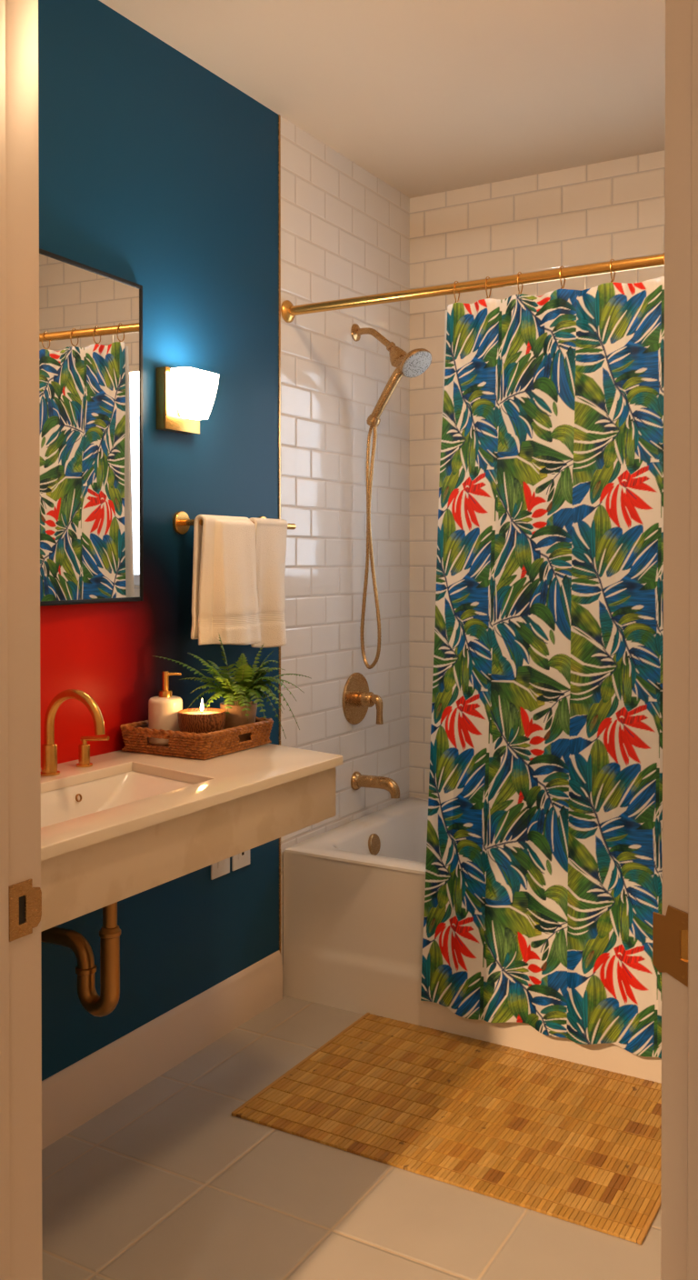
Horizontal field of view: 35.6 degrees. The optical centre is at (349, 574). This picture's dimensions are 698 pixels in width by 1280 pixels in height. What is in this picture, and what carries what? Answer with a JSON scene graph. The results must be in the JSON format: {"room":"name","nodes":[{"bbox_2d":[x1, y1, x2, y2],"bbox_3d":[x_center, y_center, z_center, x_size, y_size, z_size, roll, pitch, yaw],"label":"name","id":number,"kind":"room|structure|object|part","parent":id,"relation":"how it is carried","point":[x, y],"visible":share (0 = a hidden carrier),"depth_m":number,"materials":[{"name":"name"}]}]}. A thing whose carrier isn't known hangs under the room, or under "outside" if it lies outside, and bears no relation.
{"room":"bathroom","nodes":[
{"label":"bathroom","id":0,"kind":"room"},
{"bbox_2d":[38,0,279,1080],"bbox_3d":[-0.683,-0.039,2.526,0.120,2.618,1.682,0,1,30],"label":"wall","id":1,"kind":"structure","parent":0,"point":[157,173],"depth_m":2.77,"materials":[{"name":"paint"}]},
{"bbox_2d":[39,248,143,606],"bbox_3d":[-0.687,-0.319,2.375,0.044,0.776,0.706,0,1,27],"label":"wall mirror","id":2,"kind":"object","parent":1,"relation":"attached to","point":[91,319],"visible":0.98,"depth_m":2.51,"materials":[{"name":"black mirror"}]},
{"bbox_2d":[41,950,282,1149],"bbox_3d":[-0.620,1.199,2.515,0.016,0.142,1.660,0,1,30],"label":"baseboard","id":3,"kind":"structure","parent":1,"relation":"attached to","point":[74,1095],"depth_m":2.72,"materials":[{"name":"beige paint"}]},
{"bbox_2d":[155,366,219,434],"bbox_3d":[-0.409,-0.443,2.772,0.102,0.156,0.140,0,1,30],"label":"wall sconce","id":4,"kind":"object","parent":1,"relation":"attached to","point":[185,396],"visible":1,"depth_m":2.73,"materials":[{"name":"white glass"}]},
{"bbox_3d":[-0.391,-0.456,2.762,0.060,0.117,0.140,0,1,30],"label":"lamp shade","id":5,"kind":"part","parent":4,"relation":"part of","materials":[{"name":"white glass"}]},
{"bbox_2d":[40,743,343,931],"bbox_3d":[-0.502,0.502,2.219,0.505,0.144,1.297,0,1,30],"label":"vanity","id":6,"kind":"object","parent":1,"relation":"attached to","point":[127,824],"visible":0.9,"depth_m":2.20,"materials":[{"name":"stone"}]},
{"bbox_2d":[40,901,120,1017],"bbox_3d":[-0.593,0.743,2.288,0.284,0.338,0.072,0,1,30],"label":"trap","id":7,"kind":"object","parent":6,"relation":"attached to","point":[105,1004],"visible":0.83,"depth_m":2.23,"materials":[{"name":"gold metal"}]},
{"bbox_3d":[-0.621,0.784,2.304,0.205,0.072,0.035,0,1,30],"label":"waste arm","id":8,"kind":"part","parent":7,"relation":"part of","materials":[{"name":"gold metal"}]},
{"bbox_2d":[40,743,343,860],"bbox_3d":[-0.502,0.441,2.218,0.505,0.021,1.297,0,1,30],"label":"countertop","id":9,"kind":"structure","parent":6,"relation":"on","point":[217,780],"depth_m":2.30,"materials":[{"name":"stone"}]},
{"bbox_2d":[40,689,109,776],"bbox_3d":[-0.584,0.336,2.298,0.177,0.187,0.247,0,1,30],"label":"faucet","id":10,"kind":"object","parent":9,"relation":"on","point":[49,748],"visible":0.74,"depth_m":2.32,"materials":[{"name":"gold metal"}]},
{"bbox_3d":[-0.643,0.397,2.331,0.044,0.064,0.044,0,1,30],"label":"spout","id":11,"kind":"part","parent":10,"relation":"part of","materials":[{"name":"gold metal"}]},
{"bbox_3d":[-0.580,0.310,2.293,0.166,0.136,0.021,0,1,30],"label":"spout","id":12,"kind":"part","parent":10,"relation":"part of","materials":[{"name":"gold metal"}]},
{"bbox_3d":[-0.591,0.404,2.424,0.037,0.048,0.037,0,1,30],"label":"handle","id":13,"kind":"part","parent":10,"relation":"part of","materials":[{"name":"gold metal"}]},
{"bbox_3d":[-0.565,0.370,2.413,0.070,0.025,0.013,0,1,22],"label":"lever","id":14,"kind":"part","parent":10,"relation":"part of","materials":[{"name":"gold metal"}]},
{"bbox_2d":[40,770,195,828],"bbox_3d":[-0.516,0.495,2.166,0.284,0.086,0.563,0,1,30],"label":"basin","id":15,"kind":"object","parent":9,"relation":"in","point":[81,795],"depth_m":2.36,"materials":[{"name":"white ceramic"}]},
{"bbox_2d":[120,716,273,759],"bbox_3d":[-0.370,0.393,2.669,0.269,0.062,0.294,0,1,30],"label":"woven tray","id":16,"kind":"object","parent":9,"relation":"on","point":[135,735],"visible":0.74,"depth_m":2.56,"materials":[{"name":"wicker"}]},
{"bbox_2d":[148,670,182,745],"bbox_3d":[-0.449,0.325,2.660,0.083,0.175,0.083,0,1,30],"label":"soap dispenser","id":17,"kind":"object","parent":16,"relation":"on","point":[163,709],"visible":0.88,"depth_m":2.63,"materials":[{"name":"beige ceramic"}]},
{"bbox_3d":[-0.449,0.262,2.660,0.016,0.048,0.016,0,1,30],"label":"pump stem","id":18,"kind":"part","parent":17,"relation":"part of","materials":[{"name":"gold metal"}]},
{"bbox_2d":[148,695,182,745],"bbox_3d":[-0.449,0.356,2.661,0.083,0.113,0.083,0,1,30],"label":"bottle","id":19,"kind":"object","parent":17,"relation":"attached to","point":[163,710],"depth_m":2.62,"materials":[{"name":"beige ceramic"}]},
{"bbox_2d":[177,698,226,733],"bbox_3d":[-0.353,0.355,2.607,0.115,0.117,0.115,0,1,30],"label":"candle","id":20,"kind":"object","parent":16,"relation":"on","point":[192,720],"visible":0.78,"depth_m":2.56,"materials":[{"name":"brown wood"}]},
{"bbox_2d":[152,632,310,741],"bbox_3d":[-0.290,0.279,2.686,0.393,0.267,0.136,0,1,8],"label":"potted fern","id":21,"kind":"object","parent":16,"relation":"on","point":[242,712],"visible":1,"depth_m":2.68,"materials":[{"name":"plant"}]},
{"bbox_2d":[220,700,257,741],"bbox_3d":[-0.275,0.366,2.707,0.093,0.092,0.093,0,1,30],"label":"pot","id":22,"kind":"object","parent":21,"relation":"attached to","point":[236,717],"depth_m":2.67,"materials":[{"name":"ceramic"}]},
{"bbox_2d":[210,857,229,879],"bbox_3d":[-0.351,0.768,2.979,0.009,0.120,0.082,0,1,30],"label":"outlet plate","id":23,"kind":"object","parent":1,"relation":"attached to","point":[218,869],"visible":0.44,"depth_m":2.97,"materials":[{"name":"white plastic"}]},
{"bbox_2d":[172,510,296,534],"bbox_3d":[-0.304,-0.136,2.970,0.088,0.060,0.447,0,1,30],"label":"towel bar","id":24,"kind":"object","parent":1,"relation":"attached to","point":[182,523],"visible":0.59,"depth_m":2.81,"materials":[{"name":"gold metal"}]},
{"bbox_3d":[-0.402,-0.134,2.803,0.072,0.017,0.017,0,1,30],"label":"post","id":25,"kind":"part","parent":24,"relation":"part of","materials":[{"name":"gold metal"}]},
{"bbox_2d":[190,514,260,645],"bbox_3d":[-0.315,0.017,2.843,0.099,0.340,0.223,0,1,30],"label":"hand towel","id":26,"kind":"object","parent":24,"relation":"hanging from","point":[225,600],"visible":1,"depth_m":2.79,"materials":[{"name":"white fabric"}]},
{"bbox_2d":[249,517,288,647],"bbox_3d":[-0.215,0.024,3.039,0.062,0.359,0.175,0,1,30],"label":"hand towel","id":27,"kind":"object","parent":24,"relation":"hanging from","point":[271,534],"visible":0.83,"depth_m":3.02,"materials":[{"name":"white fabric"}]},
{"bbox_2d":[231,850,249,870],"bbox_3d":[-0.303,0.767,3.062,0.009,0.120,0.083,0,1,30],"label":"outlet plate","id":28,"kind":"object","parent":1,"relation":"attached to","point":[241,860],"visible":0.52,"depth_m":3.06,"materials":[{"name":"white plastic"}]},
{"bbox_2d":[280,116,409,994],"bbox_3d":[-0.044,-0.052,3.626,0.120,2.618,0.847,0,1,30],"label":"tiled wall","id":29,"kind":"structure","parent":0,"point":[345,231],"depth_m":3.54,"materials":[{"name":"tile"}]},
{"bbox_2d":[278,114,280,952],"bbox_3d":[-0.257,-0.048,3.256,0.124,2.618,0.008,0,1,30],"label":"trim","id":30,"kind":"structure","parent":29,"relation":"attached to","point":[279,115],"depth_m":3.22,"materials":[{"name":"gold metal"}]},
{"bbox_2d":[342,672,383,724],"bbox_3d":[0.067,0.415,3.598,0.104,0.173,0.173,0,1,30],"label":"shower valve","id":31,"kind":"object","parent":29,"relation":"attached to","point":[357,698],"visible":1,"depth_m":3.59,"materials":[{"name":"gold metal"}]},
{"bbox_3d":[0.091,0.445,3.584,0.047,0.097,0.030,0,1,30],"label":"lever","id":32,"kind":"part","parent":31,"relation":"part of","materials":[{"name":"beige metal"}]},
{"bbox_2d":[350,771,399,798],"bbox_3d":[0.093,0.695,3.586,0.166,0.071,0.062,0,1,30],"label":"tub spout","id":33,"kind":"object","parent":29,"relation":"attached to","point":[358,780],"visible":1,"depth_m":3.57,"materials":[{"name":"gold metal"}]},
{"bbox_2d":[350,323,431,669],"bbox_3d":[0.131,-0.258,3.521,0.285,1.144,0.113,0,1,30],"label":"shower","id":34,"kind":"object","parent":29,"relation":"attached to","point":[413,364],"visible":1,"depth_m":3.56,"materials":[{"name":"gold metal"}]},
{"bbox_3d":[0.092,-0.768,3.569,0.150,0.093,0.022,0,1,30],"label":"shower arm","id":35,"kind":"part","parent":34,"relation":"part of","materials":[{"name":"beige metal"}]},
{"bbox_3d":[0.137,-0.600,3.530,0.160,0.188,0.045,1,1,40],"label":"handle","id":36,"kind":"part","parent":34,"relation":"part of","materials":[{"name":"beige metal"}]},
{"bbox_2d":[280,253,663,322],"bbox_3d":[0.506,-0.781,2.852,1.599,0.066,0.066,0,1,30],"label":"curtain rod","id":37,"kind":"object","parent":29,"relation":"attached to","point":[289,311],"visible":1,"depth_m":2.94,"materials":[{"name":"gold metal"}]},
{"bbox_2d":[453,280,459,302],"bbox_3d":[0.294,-0.766,2.975,0.007,0.074,0.040,0,1,30],"label":"curtain ring","id":38,"kind":"object","parent":37,"relation":"hanging from","point":[455,281],"visible":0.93,"depth_m":2.96,"materials":[{"name":"gold metal"}]},
{"bbox_2d":[441,310,447,426],"bbox_3d":[0.677,0.046,2.752,1.042,1.538,0.021,0,1,30],"label":"curtain liner","id":39,"kind":"object","parent":38,"relation":"hanging from","point":[445,320],"visible":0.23,"depth_m":2.99,"materials":[{"name":"white fabric"}]},
{"bbox_2d":[484,276,491,298],"bbox_3d":[0.375,-0.765,2.928,0.007,0.074,0.040,0,1,30],"label":"curtain ring","id":40,"kind":"object","parent":37,"relation":"hanging from","point":[486,276],"visible":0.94,"depth_m":2.92,"materials":[{"name":"gold metal"}]},
{"bbox_2d":[517,271,523,294],"bbox_3d":[0.454,-0.765,2.883,0.007,0.074,0.040,0,1,30],"label":"curtain ring","id":41,"kind":"object","parent":37,"relation":"hanging from","point":[519,293],"visible":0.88,"depth_m":2.87,"materials":[{"name":"gold metal"}]},
{"bbox_2d":[559,265,565,289],"bbox_3d":[0.555,-0.764,2.824,0.007,0.074,0.040,0,1,30],"label":"curtain ring","id":42,"kind":"object","parent":37,"relation":"hanging from","point":[562,287],"visible":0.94,"depth_m":2.81,"materials":[{"name":"gold metal"}]},
{"bbox_2d":[610,259,615,282],"bbox_3d":[0.669,-0.763,2.758,0.007,0.074,0.040,0,1,30],"label":"curtain ring","id":43,"kind":"object","parent":37,"relation":"hanging from","point":[613,280],"visible":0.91,"depth_m":2.75,"materials":[{"name":"gold metal"}]},
{"bbox_2d":[41,994,660,1279],"bbox_3d":[-0.081,1.332,0.674,3.600,0.080,6.257,0,1,30],"label":"floor","id":44,"kind":"structure","parent":0,"point":[164,1183],"depth_m":2.19,"materials":[{"name":"tile"}]},
{"bbox_2d":[231,1012,661,1244],"bbox_3d":[0.305,1.264,2.588,0.962,0.009,0.658,0,1,30],"label":"bath mat","id":45,"kind":"object","parent":44,"relation":"on","point":[581,1145],"visible":0.98,"depth_m":2.52,"materials":[{"name":"brown wood"}]},
{"bbox_3d":[-0.107,1.261,2.828,0.010,0.008,0.658,0,1,30],"label":"rail","id":46,"kind":"part","parent":45,"relation":"part of","materials":[{"name":"brown wood"}]},
{"bbox_3d":[0.717,1.267,2.349,0.010,0.008,0.658,0,1,30],"label":"rail","id":47,"kind":"part","parent":45,"relation":"part of","materials":[{"name":"brown wood"}]},
{"bbox_2d":[283,797,661,1083],"bbox_3d":[0.702,1.041,3.211,1.594,0.441,0.832,0,1,30],"label":"bathtub","id":48,"kind":"object","parent":44,"relation":"on","point":[354,891],"visible":0.48,"depth_m":3.13,"materials":[{"name":"white ceramic"}]},
{"bbox_2d":[99,0,665,198],"bbox_3d":[-0.081,-1.366,0.642,3.600,0.080,6.257,0,1,30],"label":"ceiling","id":49,"kind":"structure","parent":0,"point":[426,97],"depth_m":2.94,"materials":[{"name":"beige paint"}]},
{"bbox_2d":[409,150,664,799],"bbox_3d":[0.942,-0.052,3.612,1.840,2.618,0.120,0,1,30],"label":"wall","id":50,"kind":"structure","parent":0,"point":[601,212],"depth_m":3.81,"materials":[{"name":"tile"}]},
{"bbox_3d":[0.124,-0.021,1.009,3.600,2.618,0.130,0,1,30],"label":"wall","id":51,"kind":"structure","parent":0,"visible":0},
{"bbox_2d":[0,0,42,1279],"bbox_3d":[-0.480,0.209,1.353,0.114,2.150,0.154,0,1,30],"label":"trim","id":52,"kind":"structure","parent":51,"relation":"attached to","point":[21,1241],"depth_m":1.36,"materials":[{"name":"beige paint"}]},
{"bbox_2d":[8,879,41,941],"bbox_3d":[-0.408,0.421,1.371,0.003,0.069,0.054,0,1,30],"label":"strike plate","id":53,"kind":"object","parent":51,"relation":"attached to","point":[25,901],"visible":1,"depth_m":1.37,"materials":[{"name":"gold metal"}]},
{"bbox_2d":[652,905,688,987],"bbox_3d":[0.252,0.290,0.850,0.028,0.062,0.003,0,1,30],"label":"strike plate","id":54,"kind":"object","parent":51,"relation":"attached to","point":[670,931],"visible":1,"depth_m":0.85,"materials":[{"name":"gold metal"}]},
{"bbox_2d":[660,0,697,1279],"bbox_3d":[0.331,0.214,0.881,0.120,2.150,0.156,0,1,30],"label":"trim","id":55,"kind":"structure","parent":51,"relation":"attached to","point":[679,1175],"depth_m":0.84,"materials":[{"name":"beige paint"}]},
{"bbox_3d":[0.894,-0.762,2.626,0.007,0.074,0.040,0,1,30],"label":"curtain ring","id":56,"kind":"object","parent":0,"visible":0},
{"bbox_2d":[420,276,664,1058],"bbox_3d":[0.655,0.223,2.714,1.047,1.920,0.096,0,1,30],"label":"shower curtain","id":57,"kind":"object","parent":56,"relation":"hanging from","point":[543,893],"visible":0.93,"depth_m":2.80,"materials":[{"name":"fabric"}]}
]}

